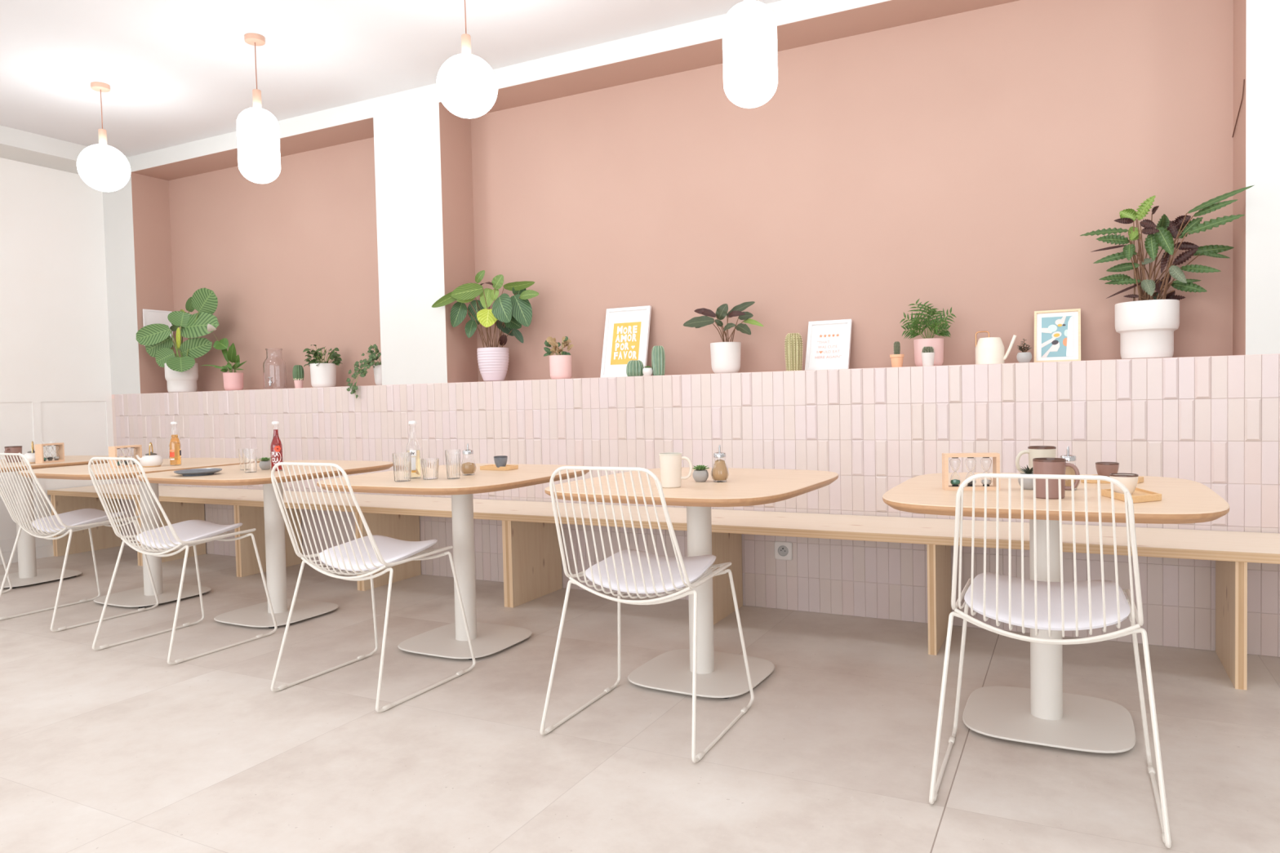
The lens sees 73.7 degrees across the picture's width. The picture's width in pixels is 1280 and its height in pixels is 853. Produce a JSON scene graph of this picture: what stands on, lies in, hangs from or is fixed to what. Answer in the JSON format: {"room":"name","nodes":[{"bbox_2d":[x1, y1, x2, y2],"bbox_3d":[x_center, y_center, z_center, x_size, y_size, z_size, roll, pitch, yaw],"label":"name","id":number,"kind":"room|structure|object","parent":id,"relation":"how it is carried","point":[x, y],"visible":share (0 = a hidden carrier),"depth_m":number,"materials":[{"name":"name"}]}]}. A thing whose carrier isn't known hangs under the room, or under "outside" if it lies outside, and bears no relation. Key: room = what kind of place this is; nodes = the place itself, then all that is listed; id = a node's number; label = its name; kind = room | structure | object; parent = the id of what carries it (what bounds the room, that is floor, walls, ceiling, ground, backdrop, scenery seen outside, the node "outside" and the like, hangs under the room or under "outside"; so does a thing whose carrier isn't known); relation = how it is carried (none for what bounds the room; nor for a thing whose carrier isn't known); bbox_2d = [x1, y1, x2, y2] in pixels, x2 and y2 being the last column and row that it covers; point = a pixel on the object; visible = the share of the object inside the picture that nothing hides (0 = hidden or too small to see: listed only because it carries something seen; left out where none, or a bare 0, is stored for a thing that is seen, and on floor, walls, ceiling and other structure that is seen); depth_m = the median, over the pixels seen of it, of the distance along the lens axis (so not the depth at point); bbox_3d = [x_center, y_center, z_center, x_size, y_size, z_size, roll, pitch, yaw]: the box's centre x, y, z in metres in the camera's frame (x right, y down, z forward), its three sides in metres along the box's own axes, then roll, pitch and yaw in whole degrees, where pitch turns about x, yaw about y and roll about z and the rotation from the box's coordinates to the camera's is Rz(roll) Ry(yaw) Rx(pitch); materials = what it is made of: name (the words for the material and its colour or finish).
{"room":"cafe","nodes":[
{"label":"cafe","id":0,"kind":"room"},
{"bbox_2d":[0,157,115,552],"bbox_3d":[-5.421,-0.375,3.240,0.100,2.768,7.265,0,2,27],"label":"wall","id":1,"kind":"structure","parent":0,"point":[55,374],"depth_m":5.84,"materials":[{"name":"white paint"}]},
{"bbox_2d":[0,544,53,564],"bbox_3d":[-5.403,0.974,3.136,0.014,0.078,6.986,0,2,27],"label":"baseboard","id":2,"kind":"structure","parent":1,"relation":"attached to","point":[46,551],"depth_m":5.75,"materials":[{"name":"white paint"}]},
{"bbox_2d":[0,124,129,173],"bbox_3d":[-5.323,-1.696,2.971,0.330,0.113,6.986,0,2,27],"label":"trim","id":3,"kind":"structure","parent":1,"relation":"attached to","point":[15,144],"depth_m":5.54,"materials":[{"name":"white paint"}]},
{"bbox_2d":[139,454,163,466],"bbox_3d":[-2.488,0.174,4.346,0.103,0.061,0.103,-2,2,-25],"label":"pot","id":4,"kind":"object","parent":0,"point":[147,460],"depth_m":4.31,"materials":[{"name":"white ceramic"}]},
{"bbox_2d":[0,0,781,156],"bbox_3d":[-1.024,-1.819,0.925,10.050,0.080,7.465,0,2,27],"label":"ceiling","id":5,"kind":"structure","parent":0,"point":[176,72],"depth_m":4.25,"materials":[{"name":"white paint"}]},
{"bbox_2d":[76,81,130,191],"bbox_3d":[-2.939,-1.578,4.668,0.250,0.576,0.250,0,2,27],"label":"pendant lamp","id":6,"kind":"object","parent":5,"relation":"hanging from","point":[102,166],"visible":1,"depth_m":4.61,"materials":[{"name":"white glass"}]},
{"bbox_2d":[236,32,280,183],"bbox_3d":[-1.842,-1.524,4.110,0.188,0.695,0.188,0,2,27],"label":"pendant lamp","id":7,"kind":"object","parent":5,"relation":"hanging from","point":[257,128],"visible":1,"depth_m":4.05,"materials":[{"name":"white glass"}]},
{"bbox_2d":[436,0,497,118],"bbox_3d":[-0.720,-1.581,3.534,0.250,0.591,0.250,0,2,27],"label":"pendant lamp","id":8,"kind":"object","parent":5,"relation":"hanging from","point":[467,86],"visible":1,"depth_m":3.46,"materials":[{"name":"white glass"}]},
{"bbox_2d":[722,0,777,107],"bbox_3d":[0.380,-1.502,2.975,0.188,0.761,0.188,0,2,27],"label":"pendant lamp","id":9,"kind":"object","parent":5,"relation":"hanging from","point":[749,28],"visible":1,"depth_m":2.91,"materials":[{"name":"white glass"}]},
{"bbox_2d":[0,546,1279,852],"bbox_3d":[-0.960,1.027,1.024,10.050,0.080,7.465,0,2,27],"label":"floor","id":10,"kind":"structure","parent":0,"point":[119,748],"depth_m":2.49,"materials":[{"name":"grey concrete"}]},
{"bbox_2d":[0,546,12,593],"bbox_3d":[-3.822,0.522,4.580,0.502,0.809,0.541,0,2,27],"label":"wire chair","id":11,"kind":"object","parent":10,"relation":"on","point":[1,552],"visible":1,"depth_m":4.70,"materials":[{"name":"beige metal"}]},
{"bbox_2d":[0,455,131,588],"bbox_3d":[-3.618,0.557,5.022,0.850,0.700,0.974,0,2,27],"label":"cafe table","id":12,"kind":"object","parent":10,"relation":"on","point":[28,574],"visible":0.63,"depth_m":4.99,"materials":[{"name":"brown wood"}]},
{"bbox_2d":[4,445,22,462],"bbox_3d":[-3.678,0.163,4.993,0.085,0.092,0.109,0,2,27],"label":"mug","id":13,"kind":"object","parent":12,"relation":"on","point":[15,449],"visible":0.68,"depth_m":4.97,"materials":[{"name":"brown ceramic"}]},
{"bbox_2d":[19,440,35,463],"bbox_3d":[-3.463,0.145,4.868,0.103,0.125,0.103,-1,2,6],"label":"teapot","id":14,"kind":"object","parent":12,"relation":"on","point":[30,455],"visible":0.57,"depth_m":4.83,"materials":[{"name":"white ceramic"}]},
{"bbox_2d":[22,453,35,463],"bbox_3d":[-3.462,0.178,4.869,0.103,0.061,0.103,-3,3,-38],"label":"pot","id":15,"kind":"object","parent":14,"relation":"on","point":[30,456],"depth_m":4.83,"materials":[{"name":"white ceramic"}]},
{"bbox_2d":[40,440,56,460],"bbox_3d":[-3.502,0.145,5.056,0.072,0.114,0.072,0,2,27],"label":"drinking glass","id":16,"kind":"object","parent":12,"relation":"on","point":[46,452],"visible":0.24,"depth_m":5.03,"materials":[{"name":"clear glass"}]},
{"bbox_2d":[34,442,64,463],"bbox_3d":[-3.380,0.152,4.887,0.044,0.108,0.156,-1,2,8],"label":"timer","id":17,"kind":"object","parent":12,"relation":"on","point":[40,449],"visible":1,"depth_m":4.88,"materials":[{"name":"brown wood"}]},
{"bbox_2d":[0,453,159,631],"bbox_3d":[-2.757,0.514,4.130,0.502,0.809,0.541,0,2,27],"label":"wire chair","id":18,"kind":"object","parent":10,"relation":"on","point":[64,523],"visible":0.9,"depth_m":4.03,"materials":[{"name":"white metal"}]},
{"bbox_2d":[31,508,127,533],"bbox_3d":[-2.733,0.460,4.178,0.370,0.078,0.314,0,2,27],"label":"cushion","id":19,"kind":"object","parent":18,"relation":"on","point":[84,518],"depth_m":4.15,"materials":[{"name":"white fabric"}]},
{"bbox_2d":[18,457,262,608],"bbox_3d":[-2.572,0.552,4.487,0.850,0.700,0.974,0,2,27],"label":"cafe table","id":20,"kind":"object","parent":10,"relation":"on","point":[140,597],"visible":0.77,"depth_m":4.44,"materials":[{"name":"brown wood"}]},
{"bbox_2d":[108,444,142,467],"bbox_3d":[-2.640,0.153,4.380,0.044,0.108,0.156,-1,2,18],"label":"timer","id":21,"kind":"object","parent":20,"relation":"on","point":[113,451],"visible":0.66,"depth_m":4.37,"materials":[{"name":"brown wood"}]},
{"bbox_2d":[136,442,163,466],"bbox_3d":[-2.489,0.142,4.345,0.103,0.125,0.103,-1,2,18],"label":"teapot","id":22,"kind":"object","parent":20,"relation":"on","point":[151,459],"visible":0.99,"depth_m":4.32,"materials":[{"name":"white ceramic"}]},
{"bbox_2d":[168,422,182,466],"bbox_3d":[-2.397,0.088,4.398,0.056,0.226,0.056,0,2,27],"label":"drink bottle","id":23,"kind":"object","parent":20,"relation":"on","point":[175,444],"visible":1,"depth_m":4.38,"materials":[{"name":"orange glass"}]},
{"bbox_2d":[88,457,277,664],"bbox_3d":[-1.940,0.514,3.600,0.502,0.809,0.541,0,2,27],"label":"wire chair","id":24,"kind":"object","parent":10,"relation":"on","point":[181,535],"visible":1,"depth_m":3.50,"materials":[{"name":"white metal"}]},
{"bbox_2d":[136,520,242,549],"bbox_3d":[-1.915,0.460,3.647,0.370,0.078,0.314,0,2,27],"label":"cushion","id":25,"kind":"object","parent":24,"relation":"on","point":[193,532],"depth_m":3.63,"materials":[{"name":"white fabric"}]},
{"bbox_2d":[136,460,393,628],"bbox_3d":[-1.730,0.548,4.045,0.850,0.700,0.974,0,2,27],"label":"cafe table","id":26,"kind":"object","parent":10,"relation":"on","point":[258,615],"visible":0.85,"depth_m":4.00,"materials":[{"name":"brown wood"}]},
{"bbox_2d":[173,468,222,475],"bbox_3d":[-1.943,0.202,3.754,0.191,0.022,0.191,0,2,27],"label":"plate","id":27,"kind":"object","parent":26,"relation":"on","point":[194,472],"visible":1,"depth_m":3.71,"materials":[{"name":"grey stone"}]},
{"bbox_2d":[238,448,251,470],"bbox_3d":[-1.844,0.153,3.984,0.054,0.099,0.054,0,2,27],"label":"drinking glass","id":28,"kind":"object","parent":26,"relation":"on","point":[240,451],"visible":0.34,"depth_m":3.96,"materials":[{"name":"clear glass"}]},
{"bbox_2d":[242,448,257,472],"bbox_3d":[-1.753,0.153,3.837,0.062,0.104,0.062,0,2,27],"label":"drinking glass","id":29,"kind":"object","parent":26,"relation":"on","point":[249,455],"visible":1,"depth_m":3.81,"materials":[{"name":"clear glass"}]},
{"bbox_2d":[257,457,270,470],"bbox_3d":[-1.742,0.172,3.972,0.065,0.057,0.066,0,2,27],"label":"potted succulent","id":30,"kind":"object","parent":26,"relation":"on","point":[264,464],"visible":0.91,"depth_m":3.95,"materials":[{"name":"white ceramic"}]},
{"bbox_2d":[269,421,284,471],"bbox_3d":[-1.657,0.089,3.889,0.056,0.226,0.056,0,2,27],"label":"drink bottle","id":31,"kind":"object","parent":26,"relation":"on","point":[276,447],"visible":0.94,"depth_m":3.87,"materials":[{"name":"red glass"}]},
{"bbox_2d":[271,462,475,712],"bbox_3d":[-0.962,0.511,3.041,0.502,0.809,0.541,0,2,27],"label":"wire chair","id":32,"kind":"object","parent":10,"relation":"on","point":[368,555],"visible":1,"depth_m":2.94,"materials":[{"name":"white metal"}]},
{"bbox_2d":[319,534,437,571],"bbox_3d":[-0.938,0.458,3.088,0.370,0.078,0.314,0,2,27],"label":"cushion","id":33,"kind":"object","parent":32,"relation":"on","point":[392,550],"depth_m":3.06,"materials":[{"name":"white fabric"}]},
{"bbox_2d":[316,463,589,659],"bbox_3d":[-0.725,0.544,3.515,0.850,0.700,0.974,0,2,27],"label":"cafe table","id":34,"kind":"object","parent":10,"relation":"on","point":[448,641],"visible":0.81,"depth_m":3.47,"materials":[{"name":"brown wood"}]},
{"bbox_2d":[392,452,411,481],"bbox_3d":[-0.901,0.154,3.235,0.068,0.107,0.068,-1,2,19],"label":"drinking glass","id":35,"kind":"object","parent":34,"relation":"on","point":[402,461],"visible":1,"depth_m":3.21,"materials":[{"name":"clear glass"}]},
{"bbox_2d":[406,420,421,478],"bbox_3d":[-0.890,0.090,3.352,0.056,0.226,0.056,0,2,27],"label":"drink bottle","id":36,"kind":"object","parent":34,"relation":"on","point":[413,446],"visible":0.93,"depth_m":3.33,"materials":[{"name":"clear glass"}]},
{"bbox_2d":[421,457,439,479],"bbox_3d":[-0.811,0.164,3.298,0.068,0.079,0.068,0,2,27],"label":"drinking glass","id":37,"kind":"object","parent":34,"relation":"on","point":[429,465],"visible":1,"depth_m":3.27,"materials":[{"name":"clear glass"}]},
{"bbox_2d":[444,449,460,479],"bbox_3d":[-0.721,0.146,3.293,0.058,0.111,0.058,-2,2,-9],"label":"drinking glass","id":38,"kind":"object","parent":34,"relation":"on","point":[452,457],"visible":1,"depth_m":3.27,"materials":[{"name":"clear glass"}]},
{"bbox_2d":[460,443,475,475],"bbox_3d":[-0.693,0.132,3.442,0.062,0.127,0.061,0,2,27],"label":"sugar dispenser","id":39,"kind":"object","parent":34,"relation":"on","point":[468,467],"visible":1,"depth_m":3.42,"materials":[{"name":"clear glass"}]},
{"bbox_2d":[480,464,518,471],"bbox_3d":[-0.608,0.177,3.674,0.148,0.017,0.090,0,2,27],"label":"wooden tray","id":40,"kind":"object","parent":34,"relation":"on","point":[491,467],"visible":0.94,"depth_m":3.65,"materials":[{"name":"brown wood"}]},
{"bbox_2d":[493,455,507,467],"bbox_3d":[-0.593,0.151,3.637,0.059,0.048,0.059,0,2,27],"label":"espresso cup","id":41,"kind":"object","parent":40,"relation":"on","point":[500,460],"visible":0.99,"depth_m":3.62,"materials":[{"name":"grey ceramic"}]},
{"bbox_2d":[539,466,754,763],"bbox_3d":[0.021,0.504,2.609,0.502,0.809,0.541,0,2,26],"label":"wire chair","id":42,"kind":"object","parent":10,"relation":"on","point":[633,571],"visible":1,"depth_m":2.50,"materials":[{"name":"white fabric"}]},
{"bbox_2d":[585,549,715,594],"bbox_3d":[0.044,0.451,2.657,0.370,0.078,0.314,0,2,26],"label":"cushion","id":43,"kind":"object","parent":42,"relation":"on","point":[696,566],"depth_m":2.62,"materials":[{"name":"white fabric"}]},
{"bbox_2d":[47,483,1279,690],"bbox_3d":[0.443,0.631,3.791,9.828,0.454,0.457,0,2,27],"label":"bench","id":44,"kind":"object","parent":10,"relation":"on","point":[532,557],"visible":0.79,"depth_m":3.93,"materials":[{"name":"brown wood"}]},
{"bbox_2d":[544,467,838,698],"bbox_3d":[0.214,0.539,3.035,0.850,0.700,0.974,0,2,29],"label":"cafe table","id":45,"kind":"object","parent":10,"relation":"on","point":[723,675],"visible":0.88,"depth_m":2.98,"materials":[{"name":"brown wood"}]},
{"bbox_2d":[658,452,692,488],"bbox_3d":[0.115,0.144,2.797,0.106,0.112,0.076,0,2,27],"label":"mug","id":46,"kind":"object","parent":45,"relation":"on","point":[670,463],"visible":1,"depth_m":2.78,"materials":[{"name":"white ceramic"}]},
{"bbox_2d":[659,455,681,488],"bbox_3d":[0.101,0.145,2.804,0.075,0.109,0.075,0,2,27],"label":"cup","id":47,"kind":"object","parent":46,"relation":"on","point":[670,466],"depth_m":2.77,"materials":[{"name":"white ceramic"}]},
{"bbox_2d":[692,465,709,482],"bbox_3d":[0.211,0.163,2.964,0.066,0.057,0.066,0,2,27],"label":"potted succulent","id":48,"kind":"object","parent":45,"relation":"on","point":[700,474],"visible":1,"depth_m":2.95,"materials":[{"name":"white ceramic"}]},
{"bbox_2d":[693,469,708,482],"bbox_3d":[0.210,0.172,2.965,0.055,0.040,0.055,0,2,27],"label":"pot","id":49,"kind":"object","parent":48,"relation":"on","point":[699,475],"depth_m":2.94,"materials":[{"name":"white ceramic"}]},
{"bbox_2d":[711,444,728,482],"bbox_3d":[0.276,0.127,2.950,0.062,0.127,0.061,0,2,27],"label":"sugar dispenser","id":50,"kind":"object","parent":45,"relation":"on","point":[719,473],"visible":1,"depth_m":2.93,"materials":[{"name":"clear glass"}]},
{"bbox_2d":[928,473,1171,848],"bbox_3d":[1.010,0.498,2.131,0.502,0.809,0.541,0,2,27],"label":"wire chair","id":51,"kind":"object","parent":10,"relation":"on","point":[1076,606],"visible":1,"depth_m":2.02,"materials":[{"name":"white metal"}]},
{"bbox_2d":[964,572,1130,631],"bbox_3d":[1.034,0.445,2.179,0.370,0.078,0.314,0,2,27],"label":"cushion","id":52,"kind":"object","parent":51,"relation":"on","point":[1111,610],"depth_m":2.14,"materials":[{"name":"white fabric"}]},
{"bbox_2d":[882,472,1229,753],"bbox_3d":[1.212,0.534,2.547,0.850,0.700,0.974,0,2,27],"label":"cafe table","id":53,"kind":"object","parent":10,"relation":"on","point":[1041,714],"visible":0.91,"depth_m":2.48,"materials":[{"name":"brown wood"}]},
{"bbox_2d":[942,452,999,490],"bbox_3d":[0.989,0.134,2.552,0.156,0.108,0.044,-1,2,9],"label":"timer","id":54,"kind":"object","parent":53,"relation":"on","point":[985,462],"visible":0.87,"depth_m":2.54,"materials":[{"name":"brown wood"}]},
{"bbox_2d":[1017,465,1033,489],"bbox_3d":[1.149,0.150,2.529,0.067,0.071,0.064,-1,2,3],"label":"potted succulent","id":55,"kind":"object","parent":53,"relation":"on","point":[1028,482],"visible":0.44,"depth_m":2.51,"materials":[{"name":"white ceramic"}]},
{"bbox_2d":[1017,472,1033,489],"bbox_3d":[1.151,0.163,2.527,0.058,0.046,0.058,0,2,27],"label":"pot","id":56,"kind":"object","parent":55,"relation":"on","point":[1028,482],"depth_m":2.51,"materials":[{"name":"white ceramic"}]},
{"bbox_2d":[1015,445,1056,473],"bbox_3d":[1.265,0.120,2.728,0.117,0.112,0.082,0,2,27],"label":"mug","id":57,"kind":"object","parent":53,"relation":"on","point":[1033,451],"visible":0.59,"depth_m":2.70,"materials":[{"name":"brown ceramic"}]},
{"bbox_2d":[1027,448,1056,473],"bbox_3d":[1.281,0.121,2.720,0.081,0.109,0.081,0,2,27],"label":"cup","id":58,"kind":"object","parent":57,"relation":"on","point":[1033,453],"depth_m":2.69,"materials":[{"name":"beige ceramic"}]},
{"bbox_2d":[1032,457,1079,499],"bbox_3d":[1.118,0.141,2.311,0.083,0.106,0.106,-2,2,-24],"label":"mug","id":59,"kind":"object","parent":53,"relation":"on","point":[1057,466],"visible":0.88,"depth_m":2.29,"materials":[{"name":"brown ceramic"}]},
{"bbox_2d":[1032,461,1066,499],"bbox_3d":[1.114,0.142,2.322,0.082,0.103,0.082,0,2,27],"label":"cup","id":60,"kind":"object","parent":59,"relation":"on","point":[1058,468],"depth_m":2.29,"materials":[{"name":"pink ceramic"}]},
{"bbox_2d":[1059,446,1079,490],"bbox_3d":[1.252,0.121,2.496,0.062,0.127,0.061,0,2,27],"label":"sugar dispenser","id":61,"kind":"object","parent":53,"relation":"on","point":[1071,459],"visible":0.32,"depth_m":2.48,"materials":[{"name":"clear glass"}]},
{"bbox_2d":[1080,474,1143,483],"bbox_3d":[1.474,0.165,2.678,0.180,0.017,0.110,-1,2,15],"label":"wooden tray","id":62,"kind":"object","parent":53,"relation":"on","point":[1140,479],"visible":0.34,"depth_m":2.63,"materials":[{"name":"brown wood"}]},
{"bbox_2d":[1095,462,1119,476],"bbox_3d":[1.455,0.138,2.657,0.066,0.050,0.066,0,2,27],"label":"espresso cup","id":63,"kind":"object","parent":62,"relation":"on","point":[1103,468],"visible":0.7,"depth_m":2.63,"materials":[{"name":"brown ceramic"}]},
{"bbox_2d":[1101,487,1161,503],"bbox_3d":[1.312,0.182,2.269,0.108,0.018,0.209,-1,2,4],"label":"wooden tray","id":64,"kind":"object","parent":53,"relation":"on","point":[1139,495],"visible":0.74,"depth_m":2.23,"materials":[{"name":"brown wood"}]},
{"bbox_2d":[1109,473,1138,494],"bbox_3d":[1.288,0.153,2.271,0.068,0.052,0.068,0,2,27],"label":"espresso cup","id":65,"kind":"object","parent":64,"relation":"on","point":[1130,481],"visible":0.7,"depth_m":2.25,"materials":[{"name":"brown ceramic"}]},
{"bbox_2d":[102,0,1279,394],"bbox_3d":[0.607,-1.083,4.108,9.850,1.686,0.379,0,2,27],"label":"wall","id":66,"kind":"structure","parent":0,"point":[959,155],"depth_m":4.19,"materials":[{"name":"pink paint"}]},
{"bbox_2d":[142,308,173,346],"bbox_3d":[-3.479,-0.709,6.162,0.010,0.262,0.215,0,2,27],"label":"picture frame","id":67,"kind":"object","parent":66,"relation":"attached to","point":[149,316],"visible":0.46,"depth_m":6.14,"materials":[{"name":"white paint"}]},
{"bbox_2d":[1231,79,1244,137],"bbox_3d":[2.245,-1.191,3.202,0.006,0.148,0.243,0,2,27],"label":"cable","id":68,"kind":"object","parent":66,"relation":"attached to","point":[1243,79],"visible":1,"depth_m":3.15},
{"bbox_2d":[111,354,1279,657],"bbox_3d":[0.614,0.292,4.108,9.850,1.101,0.288,0,2,27],"label":"tiled wall","id":69,"kind":"structure","parent":0,"point":[1215,425],"depth_m":3.81,"materials":[{"name":"pink tile"}]},
{"bbox_2d":[111,353,1279,398],"bbox_3d":[0.603,-0.244,4.093,9.850,0.030,0.279,0,2,27],"label":"trim","id":70,"kind":"structure","parent":69,"relation":"on","point":[113,395],"depth_m":3.75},
{"bbox_2d":[136,288,218,392],"bbox_3d":[-3.150,-0.584,5.899,0.720,0.692,0.299,0,2,27],"label":"potted plant","id":71,"kind":"object","parent":70,"relation":"on","point":[181,373],"visible":0.94,"depth_m":5.89,"materials":[{"name":"green plant"}]},
{"bbox_2d":[202,324,246,390],"bbox_3d":[-2.821,-0.460,5.773,0.225,0.438,0.411,-3,2,-35],"label":"potted plant","id":72,"kind":"object","parent":70,"relation":"on","point":[232,380],"visible":0.92,"depth_m":5.71,"materials":[{"name":"green plant"}]},
{"bbox_2d":[262,348,286,389],"bbox_3d":[-2.406,-0.379,5.623,0.140,0.268,0.145,-3,3,-44],"label":"glass dispenser","id":73,"kind":"object","parent":70,"relation":"on","point":[274,369],"visible":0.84,"depth_m":5.57,"materials":[{"name":"glass"}]},
{"bbox_2d":[292,364,303,387],"bbox_3d":[-2.173,-0.317,5.429,0.069,0.148,0.069,-3,2,-36],"label":"potted cactus","id":74,"kind":"object","parent":70,"relation":"on","point":[298,370],"visible":0.96,"depth_m":5.41,"materials":[{"name":"green plant"}]},
{"bbox_2d":[293,379,302,387],"bbox_3d":[-2.172,-0.271,5.431,0.057,0.056,0.057,0,2,27],"label":"pot","id":75,"kind":"object","parent":74,"relation":"on","point":[298,383],"depth_m":5.41,"materials":[{"name":"pink ceramic"}]},
{"bbox_2d":[302,344,342,387],"bbox_3d":[-1.998,-0.377,5.368,0.240,0.264,0.229,0,2,27],"label":"potted plant","id":76,"kind":"object","parent":70,"relation":"on","point":[323,374],"visible":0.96,"depth_m":5.32,"materials":[{"name":"green plant"}]},
{"bbox_2d":[346,343,382,399],"bbox_3d":[-1.631,-0.330,5.128,0.263,0.331,0.136,-2,2,-22],"label":"potted plant","id":77,"kind":"object","parent":70,"relation":"on","point":[376,365],"visible":0.84,"depth_m":5.12,"materials":[{"name":"green plant"}]},
{"bbox_2d":[431,270,538,381],"bbox_3d":[-0.820,-0.566,4.760,0.641,0.630,0.223,-1,2,16],"label":"potted plant","id":78,"kind":"object","parent":70,"relation":"on","point":[515,311],"visible":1,"depth_m":4.72,"materials":[{"name":"green plant"}]},
{"bbox_2d":[543,336,573,378],"bbox_3d":[-0.429,-0.367,4.560,0.132,0.229,0.163,-3,2,-32],"label":"potted plant","id":79,"kind":"object","parent":70,"relation":"on","point":[560,366],"visible":0.93,"depth_m":4.53,"materials":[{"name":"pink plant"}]},
{"bbox_2d":[600,305,651,377],"bbox_3d":[-0.075,-0.445,4.509,0.262,0.376,0.102,0,2,27],"label":"picture frame","id":80,"kind":"object","parent":70,"relation":"on","point":[627,330],"visible":0.96,"depth_m":4.51,"materials":[{"name":"white paper"}]},
{"bbox_2d":[610,321,641,364],"bbox_3d":[-0.075,-0.440,4.509,0.164,0.222,0.052,0,2,27],"label":"print","id":81,"kind":"object","parent":80,"relation":"attached to","point":[625,336],"depth_m":4.51,"materials":[{"name":"yellow paper"}]},
{"bbox_2d":[626,360,644,376],"bbox_3d":[-0.025,-0.294,4.310,0.090,0.083,0.088,0,2,27],"label":"cactus","id":82,"kind":"object","parent":70,"relation":"on","point":[634,367],"visible":0.94,"depth_m":4.28,"materials":[{"name":"green plant"}]},
{"bbox_2d":[642,365,653,376],"bbox_3d":[0.038,-0.277,4.255,0.052,0.050,0.052,0,2,27],"label":"potted succulent","id":83,"kind":"object","parent":70,"relation":"on","point":[647,371],"visible":0.98,"depth_m":4.24,"materials":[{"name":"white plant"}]},
{"bbox_2d":[651,345,665,375],"bbox_3d":[0.092,-0.328,4.260,0.068,0.150,0.068,-2,2,-30],"label":"cactus","id":84,"kind":"object","parent":70,"relation":"on","point":[658,354],"visible":0.99,"depth_m":4.24,"materials":[{"name":"green plant"}]},
{"bbox_2d":[683,301,763,373],"bbox_3d":[0.427,-0.427,4.133,0.400,0.341,0.185,0,2,27],"label":"potted plant","id":85,"kind":"object","parent":70,"relation":"on","point":[725,356],"visible":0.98,"depth_m":4.11,"materials":[{"name":"green plant"}]},
{"bbox_2d":[784,333,803,370],"bbox_3d":[0.714,-0.346,3.963,0.083,0.177,0.083,-2,2,-7],"label":"cactus","id":86,"kind":"object","parent":70,"relation":"on","point":[793,344],"visible":0.98,"depth_m":3.93,"materials":[{"name":"beige"}]},
{"bbox_2d":[804,319,852,370],"bbox_3d":[0.890,-0.382,4.028,0.204,0.243,0.100,0,2,27],"label":"picture frame","id":87,"kind":"object","parent":70,"relation":"on","point":[828,342],"visible":1,"depth_m":4.03,"materials":[{"name":"white paper"}]},
{"bbox_2d":[889,341,904,367],"bbox_3d":[1.127,-0.316,3.742,0.061,0.115,0.061,0,2,27],"label":"potted cactus","id":88,"kind":"object","parent":70,"relation":"on","point":[896,358],"visible":0.98,"depth_m":3.73,"materials":[{"name":"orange ceramic"}]},
{"bbox_2d":[899,298,955,366],"bbox_3d":[1.260,-0.412,3.727,0.237,0.302,0.186,0,2,27],"label":"potted plant","id":89,"kind":"object","parent":70,"relation":"on","point":[936,343],"visible":0.98,"depth_m":3.71,"materials":[{"name":"green plant"}]},
{"bbox_2d":[920,346,934,366],"bbox_3d":[1.235,-0.303,3.660,0.059,0.089,0.059,0,2,27],"label":"potted cactus","id":90,"kind":"object","parent":70,"relation":"on","point":[927,353],"visible":1,"depth_m":3.64,"materials":[{"name":"white ceramic"}]},
{"bbox_2d":[975,330,1016,364],"bbox_3d":[1.504,-0.334,3.605,0.164,0.143,0.115,0,2,27],"label":"watering can","id":91,"kind":"object","parent":70,"relation":"on","point":[988,350],"visible":0.91,"depth_m":3.57,"materials":[{"name":"white metal"}]},
{"bbox_2d":[1016,338,1031,362],"bbox_3d":[1.585,-0.312,3.519,0.059,0.101,0.058,0,2,27],"label":"potted plant","id":92,"kind":"object","parent":70,"relation":"on","point":[1024,357],"visible":0.94,"depth_m":3.50,"materials":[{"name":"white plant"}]},
{"bbox_2d":[1033,308,1080,362],"bbox_3d":[1.753,-0.379,3.585,0.176,0.227,0.086,0,2,27],"label":"picture frame","id":93,"kind":"object","parent":70,"relation":"on","point":[1057,333],"visible":0.95,"depth_m":3.58,"materials":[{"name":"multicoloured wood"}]},
{"bbox_2d":[1041,315,1071,357],"bbox_3d":[1.753,-0.378,3.585,0.120,0.180,0.001,0,-16,27],"label":"print","id":94,"kind":"object","parent":93,"relation":"attached to","point":[1046,322],"depth_m":3.59},
{"bbox_2d":[1080,185,1253,359],"bbox_3d":[2.045,-0.576,3.307,0.568,0.622,0.246,0,3,40],"label":"potted plant","id":95,"kind":"object","parent":70,"relation":"on","point":[1146,327],"visible":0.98,"depth_m":3.29,"materials":[{"name":"green plant"}]},
{"bbox_2d":[773,541,792,560],"bbox_3d":[0.660,0.573,3.933,0.085,0.085,0.014,0,2,27],"label":"power socket","id":96,"kind":"object","parent":69,"relation":"attached to","point":[783,549],"visible":1,"depth_m":3.93,"materials":[{"name":"white plastic"}]},
{"bbox_2d":[889,354,904,367],"bbox_3d":[1.128,-0.287,3.743,0.061,0.057,0.061,0,2,27],"label":"pot","id":97,"kind":"object","parent":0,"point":[896,359],"depth_m":3.72,"materials":[{"name":"orange ceramic"}]},
{"bbox_2d":[920,352,934,366],"bbox_3d":[1.236,-0.287,3.660,0.056,0.058,0.056,0,2,27],"label":"pot","id":98,"kind":"object","parent":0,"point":[927,358],"depth_m":3.64,"materials":[{"name":"white ceramic"}]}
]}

